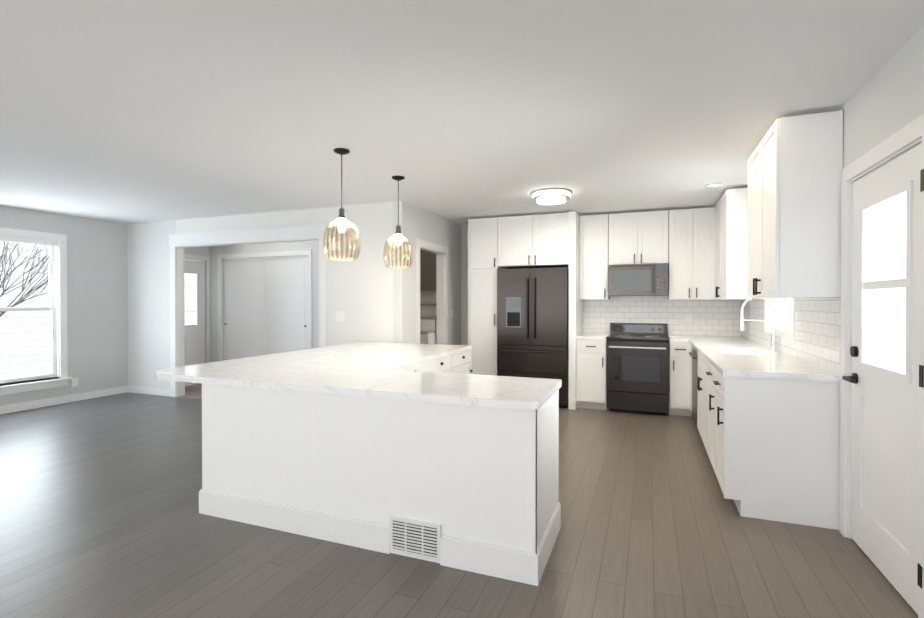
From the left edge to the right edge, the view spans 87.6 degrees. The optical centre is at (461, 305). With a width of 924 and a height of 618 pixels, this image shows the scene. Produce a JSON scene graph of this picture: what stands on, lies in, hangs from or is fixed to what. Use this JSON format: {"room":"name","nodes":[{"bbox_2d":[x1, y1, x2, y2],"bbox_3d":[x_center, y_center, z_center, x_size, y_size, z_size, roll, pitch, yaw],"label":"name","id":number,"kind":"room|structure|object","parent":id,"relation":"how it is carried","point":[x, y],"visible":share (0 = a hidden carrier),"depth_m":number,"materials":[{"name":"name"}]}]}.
{"room":"kitchen","nodes":[
{"label":"kitchen","id":0,"kind":"room"},
{"bbox_2d":[0,205,127,405],"bbox_3d":[-6.486,0.071,3.598,0.120,2.520,8.070,0,0,21],"label":"wall","id":1,"kind":"structure","parent":0,"point":[97,293],"depth_m":6.75,"materials":[{"name":"paint"}]},
{"bbox_2d":[0,235,57,383],"bbox_3d":[-5.631,0.050,5.803,0.110,1.810,1.276,0,0,21],"label":"window","id":2,"kind":"structure","parent":1,"relation":"in","point":[52,307],"depth_m":6.25,"materials":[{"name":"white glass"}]},
{"bbox_2d":[0,227,71,394],"bbox_3d":[-5.604,0.072,5.792,0.180,2.025,1.530,0,0,21],"label":"window frame","id":3,"kind":"structure","parent":1,"relation":"attached to","point":[60,251],"depth_m":6.38,"materials":[{"name":"white wood"}]},
{"bbox_2d":[0,386,127,413],"bbox_3d":[-6.446,1.282,3.527,0.012,0.100,7.950,0,0,21],"label":"baseboard","id":4,"kind":"structure","parent":1,"relation":"attached to","point":[16,407],"depth_m":6.39,"materials":[{"name":"white wood"}]},
{"bbox_2d":[72,378,77,386],"bbox_3d":[-5.274,1.049,6.562,0.005,0.120,0.080,0,0,21],"label":"switch plate","id":5,"kind":"object","parent":1,"relation":"attached to","point":[74,380],"depth_m":6.55,"materials":[{"name":"white plastic"}]},
{"bbox_2d":[184,246,208,362],"bbox_3d":[-4.527,0.040,7.718,0.120,2.520,1.030,0,0,21],"label":"wall","id":6,"kind":"structure","parent":0,"point":[201,251],"depth_m":8.12,"materials":[{"name":"paint"}]},
{"bbox_2d":[184,259,204,384],"bbox_3d":[-4.499,0.274,7.736,0.071,2.028,0.836,0,0,21],"label":"front door","id":7,"kind":"structure","parent":6,"relation":"in","point":[194,312],"depth_m":7.96,"materials":[{"name":"wood"}]},
{"bbox_2d":[127,202,392,388],"bbox_3d":[-2.888,0.050,6.468,4.520,2.520,0.120,0,0,21],"label":"wall","id":8,"kind":"structure","parent":0,"point":[360,291],"depth_m":6.06,"materials":[{"name":"paint"}]},
{"bbox_2d":[128,385,169,395],"bbox_3d":[-4.581,1.255,7.061,0.880,0.100,0.012,0,0,21],"label":"baseboard","id":9,"kind":"structure","parent":8,"relation":"attached to","point":[133,389],"depth_m":7.06,"materials":[{"name":"white wood"}]},
{"bbox_2d":[168,223,327,396],"bbox_3d":[-2.899,0.150,6.466,2.730,2.320,0.164,0,0,21],"label":"door frame","id":10,"kind":"structure","parent":8,"relation":"attached to","point":[308,232],"depth_m":6.86,"materials":[{"name":"white wood"}]},
{"bbox_2d":[336,311,344,320],"bbox_3d":[-1.475,0.134,5.852,0.120,0.120,0.008,0,0,21],"label":"switch plate","id":11,"kind":"object","parent":8,"relation":"attached to","point":[340,315],"depth_m":5.85,"materials":[{"name":"white plastic"}]},
{"bbox_2d":[209,240,318,361],"bbox_3d":[-2.837,0.040,7.681,3.300,2.520,0.120,0,0,21],"label":"wall","id":12,"kind":"structure","parent":0,"point":[215,251],"depth_m":7.88,"materials":[{"name":"paint"}]},
{"bbox_2d":[223,256,307,359],"bbox_3d":[-3.190,0.258,7.795,1.768,2.060,0.065,0,0,21],"label":"closet door","id":13,"kind":"structure","parent":12,"relation":"in","point":[266,306],"depth_m":7.79,"materials":[{"name":"white wood"}]},
{"bbox_2d":[393,201,460,344],"bbox_3d":[-0.406,0.050,6.451,0.120,2.520,1.880,0,0,21],"label":"wall","id":14,"kind":"structure","parent":0,"point":[415,222],"depth_m":5.84,"materials":[{"name":"paint"}]},
{"bbox_2d":[416,239,447,344],"bbox_3d":[-0.435,0.248,6.357,0.136,2.125,0.970,0,0,21],"label":"door frame","id":15,"kind":"structure","parent":14,"relation":"attached to","point":[441,252],"depth_m":6.71,"materials":[{"name":"white wood"}]},
{"bbox_2d":[420,250,435,290],"bbox_3d":[-0.851,0.048,6.688,0.878,2.520,1.758,0,0,21],"label":"wall","id":16,"kind":"structure","parent":0,"point":[427,271],"depth_m":7.50,"materials":[{"name":"beige paint"}]},
{"bbox_2d":[0,383,917,617],"bbox_3d":[-2.178,1.366,2.992,8.760,0.060,10.030,0,0,21],"label":"floor","id":17,"kind":"structure","parent":0,"point":[101,516],"depth_m":2.64,"materials":[{"name":"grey wood"}]},
{"bbox_2d":[178,383,201,398],"bbox_3d":[-3.010,1.303,7.077,3.176,0.004,1.146,0,0,21],"label":"floor","id":18,"kind":"structure","parent":17,"relation":"on","point":[194,391],"depth_m":7.26,"materials":[{"name":"wood"}]},
{"bbox_2d":[191,382,561,585],"bbox_3d":[-0.365,0.906,3.988,2.579,0.846,2.638,0,0,21],"label":"kitchen island","id":19,"kind":"object","parent":17,"relation":"on","point":[441,454],"depth_m":2.61,"materials":[{"name":"white wood"}]},
{"bbox_2d":[155,342,561,413],"bbox_3d":[-0.427,0.463,3.977,2.690,0.040,2.656,0,0,21],"label":"island countertop","id":20,"kind":"structure","parent":19,"relation":"on","point":[404,372],"depth_m":3.06,"materials":[{"name":"white stone"}]},
{"bbox_2d":[420,291,435,343],"bbox_3d":[-0.855,0.548,6.705,0.838,1.520,1.713,0,0,21],"label":"stairs","id":21,"kind":"structure","parent":17,"relation":"on","point":[427,317],"depth_m":6.83,"materials":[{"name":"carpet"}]},
{"bbox_2d":[468,217,503,375],"bbox_3d":[0.392,0.062,6.811,0.430,2.490,0.626,0,0,21],"label":"tall cabinet","id":22,"kind":"object","parent":17,"relation":"on","point":[483,233],"depth_m":6.52,"materials":[{"name":"white wood"}]},
{"bbox_2d":[497,267,568,407],"bbox_3d":[1.002,0.414,6.492,0.916,1.790,0.744,0,0,21],"label":"refrigerator","id":23,"kind":"object","parent":17,"relation":"on","point":[532,320],"visible":0.81,"depth_m":6.18,"materials":[{"name":"black metal"}]},
{"bbox_2d":[576,339,606,409],"bbox_3d":[1.723,0.868,6.302,0.365,0.885,0.626,0,0,21],"label":"base cabinet","id":24,"kind":"object","parent":17,"relation":"on","point":[591,354],"depth_m":6.02,"materials":[{"name":"white wood"}]},
{"bbox_2d":[576,331,607,338],"bbox_3d":[1.721,0.406,6.293,0.365,0.040,0.636,0,0,21],"label":"countertop","id":25,"kind":"structure","parent":24,"relation":"on","point":[583,334],"depth_m":6.05,"materials":[{"name":"white stone"}]},
{"bbox_2d":[607,323,668,414],"bbox_3d":[2.207,0.775,6.053,0.702,1.075,0.700,0,0,21],"label":"range","id":26,"kind":"object","parent":17,"relation":"on","point":[637,367],"visible":1,"depth_m":5.81,"materials":[{"name":"black metal"}]},
{"bbox_2d":[669,339,691,416],"bbox_3d":[2.672,0.871,5.935,0.236,0.885,0.626,0,0,21],"label":"base cabinet","id":27,"kind":"object","parent":17,"relation":"on","point":[679,357],"depth_m":5.65,"materials":[{"name":"white wood"}]},
{"bbox_2d":[668,335,749,342],"bbox_3d":[2.949,0.410,5.819,0.834,0.040,0.636,0,0,21],"label":"countertop","id":28,"kind":"structure","parent":27,"relation":"on","point":[686,338],"depth_m":5.83,"materials":[{"name":"white stone"}]},
{"bbox_2d":[689,346,696,425],"bbox_3d":[2.727,0.879,4.940,0.614,0.885,0.665,0,0,21],"label":"base cabinet","id":29,"kind":"object","parent":17,"relation":"on","point":[693,353],"depth_m":5.17,"materials":[{"name":"white wood"}]},
{"bbox_2d":[697,354,704,445],"bbox_3d":[2.457,0.884,4.243,0.614,0.885,0.949,0,0,21],"label":"base cabinet","id":30,"kind":"object","parent":17,"relation":"on","point":[700,361],"depth_m":4.42,"materials":[{"name":"white wood"}]},
{"bbox_2d":[705,362,712,466],"bbox_3d":[2.220,0.889,3.632,0.614,0.885,0.599,0,0,21],"label":"base cabinet","id":31,"kind":"object","parent":17,"relation":"on","point":[708,369],"depth_m":3.90,"materials":[{"name":"white wood"}]},
{"bbox_2d":[713,370,839,529],"bbox_3d":[2.060,0.892,3.216,0.614,0.885,0.532,0,0,21],"label":"base cabinet","id":32,"kind":"object","parent":17,"relation":"on","point":[767,421],"depth_m":2.97,"materials":[{"name":"white wood"}]},
{"bbox_2d":[689,339,840,381],"bbox_3d":[2.440,0.422,4.214,0.627,0.040,2.726,0,0,21],"label":"countertop","id":33,"kind":"structure","parent":32,"relation":"on","point":[767,364],"depth_m":3.38,"materials":[{"name":"white stone"}]},
{"bbox_2d":[721,350,760,353],"bbox_3d":[2.477,0.537,4.278,0.391,0.216,0.719,0,0,21],"label":"sink","id":34,"kind":"object","parent":33,"relation":"in","point":[722,351],"depth_m":4.49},
{"bbox_2d":[739,298,776,351],"bbox_3d":[2.607,0.160,4.247,0.292,0.481,0.101,0,0,21],"label":"faucet","id":35,"kind":"object","parent":33,"relation":"on","point":[773,338],"visible":0.9,"depth_m":4.19,"materials":[{"name":"silver metal"}]},
{"bbox_2d":[0,0,923,224],"bbox_3d":[-2.178,-1.224,2.972,8.760,0.080,10.030,0,0,21],"label":"ceiling","id":36,"kind":"structure","parent":0,"point":[461,112],"depth_m":2.74,"materials":[{"name":"white paint"}]},
{"bbox_2d":[323,148,360,260],"bbox_3d":[-0.923,-0.769,3.696,0.282,0.839,0.282,0,0,21],"label":"pendant light","id":37,"kind":"object","parent":36,"relation":"hanging from","point":[341,227],"visible":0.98,"depth_m":3.68,"materials":[{"name":"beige glass"}]},
{"bbox_2d":[383,176,412,268],"bbox_3d":[-0.594,-0.771,4.491,0.282,0.847,0.282,0,0,21],"label":"pendant light","id":38,"kind":"object","parent":36,"relation":"hanging from","point":[398,241],"visible":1,"depth_m":4.47,"materials":[{"name":"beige glass"}]},
{"bbox_2d":[531,188,571,204],"bbox_3d":[0.949,-1.147,5.124,0.430,0.105,0.430,0,0,21],"label":"flush ceiling light","id":39,"kind":"object","parent":36,"relation":"attached to","point":[549,196],"visible":1,"depth_m":5.00,"materials":[{"name":"glass"}]},
{"bbox_2d":[705,183,721,186],"bbox_3d":[2.504,-1.194,4.791,0.150,0.006,0.150,0,0,21],"label":"recessed light","id":40,"kind":"object","parent":36,"relation":"in","point":[714,185],"visible":1,"depth_m":4.78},
{"bbox_2d":[461,225,667,344],"bbox_3d":[1.279,0.047,6.872,4.960,2.520,0.120,0,0,21],"label":"wall","id":41,"kind":"structure","parent":0,"point":[464,284],"depth_m":7.28,"materials":[{"name":"paint"}]},
{"bbox_2d":[500,212,575,268],"bbox_3d":[1.004,-0.851,6.567,0.998,0.660,0.626,0,0,21],"label":"upper cabinet","id":42,"kind":"object","parent":41,"relation":"attached to","point":[542,240],"depth_m":6.25,"materials":[{"name":"white wood"}]},
{"bbox_2d":[576,214,615,298],"bbox_3d":[1.803,-0.627,6.410,0.427,1.105,0.346,0,0,21],"label":"upper cabinet","id":43,"kind":"object","parent":41,"relation":"attached to","point":[587,250],"depth_m":6.25,"materials":[{"name":"white wood"}]},
{"bbox_2d":[616,210,671,264],"bbox_3d":[2.278,-0.849,6.224,0.709,0.660,0.346,0,0,21],"label":"upper cabinet","id":44,"kind":"object","parent":41,"relation":"attached to","point":[641,237],"depth_m":6.04,"materials":[{"name":"white wood"}]},
{"bbox_2d":[608,263,667,295],"bbox_3d":[2.254,-0.318,6.166,0.698,0.390,0.455,0,0,21],"label":"over-the-range microwave","id":45,"kind":"object","parent":44,"relation":"attached to","point":[638,280],"visible":1,"depth_m":5.99,"materials":[{"name":"black metal"}]},
{"bbox_2d":[660,207,713,298],"bbox_3d":[2.824,-0.624,6.015,0.577,1.105,0.346,0,0,21],"label":"upper cabinet","id":46,"kind":"object","parent":41,"relation":"attached to","point":[691,231],"depth_m":5.84,"materials":[{"name":"white wood"}]},
{"bbox_2d":[741,25,923,339],"bbox_3d":[1.741,0.088,1.359,0.120,2.520,9.830,0,0,21],"label":"wall","id":47,"kind":"structure","parent":0,"point":[885,101],"depth_m":2.34,"materials":[{"name":"paint"}]},
{"bbox_2d":[714,188,744,298],"bbox_3d":[2.998,-0.619,5.248,0.337,1.105,1.000,0,0,21],"label":"upper cabinet","id":48,"kind":"object","parent":47,"relation":"attached to","point":[729,213],"depth_m":4.83,"materials":[{"name":"white wood"}]},
{"bbox_2d":[764,298,794,339],"bbox_3d":[2.828,-0.233,4.190,0.136,1.000,1.020,0,0,21],"label":"window frame","id":49,"kind":"structure","parent":47,"relation":"attached to","point":[779,331],"depth_m":4.48,"materials":[{"name":"white wood"}]},
{"bbox_2d":[773,298,791,328],"bbox_3d":[2.836,-0.233,4.187,0.040,0.860,0.880,0,0,21],"label":"window","id":50,"kind":"structure","parent":47,"relation":"in","point":[786,323],"depth_m":4.19,"materials":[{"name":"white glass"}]},
{"bbox_2d":[745,110,842,301],"bbox_3d":[2.261,-0.604,3.340,0.337,1.105,0.930,0,0,21],"label":"upper cabinet","id":51,"kind":"object","parent":47,"relation":"attached to","point":[793,192],"depth_m":2.93,"materials":[{"name":"white wood"}]},
{"bbox_2d":[839,114,923,617],"bbox_3d":[2.119,0.274,2.359,0.136,2.135,0.975,0,0,21],"label":"door frame","id":52,"kind":"structure","parent":47,"relation":"attached to","point":[902,140],"depth_m":2.75,"materials":[{"name":"white wood"}]},
{"bbox_2d":[842,143,921,613],"bbox_3d":[2.074,0.316,2.378,0.104,2.025,0.806,0,0,21],"label":"exterior door","id":53,"kind":"structure","parent":47,"relation":"in","point":[885,418],"depth_m":2.35,"materials":[{"name":"white wood"}]},
{"bbox_2d":[917,169,923,587],"bbox_3d":[1.902,0.304,1.994,0.004,1.730,0.028,0,0,21],"label":"hinge leaves","id":54,"kind":"object","parent":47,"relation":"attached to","point":[921,384],"visible":1,"depth_m":1.99,"materials":[{"name":"black metal"}]},
{"label":"outside","id":55,"kind":"structure","parent":0,"visible":0},
{"bbox_2d":[0,241,48,316],"bbox_3d":[-6.960,0.057,5.993,1.458,3.126,4.261,0,0,21],"label":"tree","id":56,"kind":"object","parent":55,"point":[20,300],"depth_m":7.09,"materials":[{"name":"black plant"}]},
{"bbox_2d":[0,241,50,379],"bbox_3d":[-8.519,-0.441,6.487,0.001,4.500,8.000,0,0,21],"label":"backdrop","id":57,"kind":"structure","parent":55,"point":[7,341],"depth_m":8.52,"materials":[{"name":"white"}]}
]}

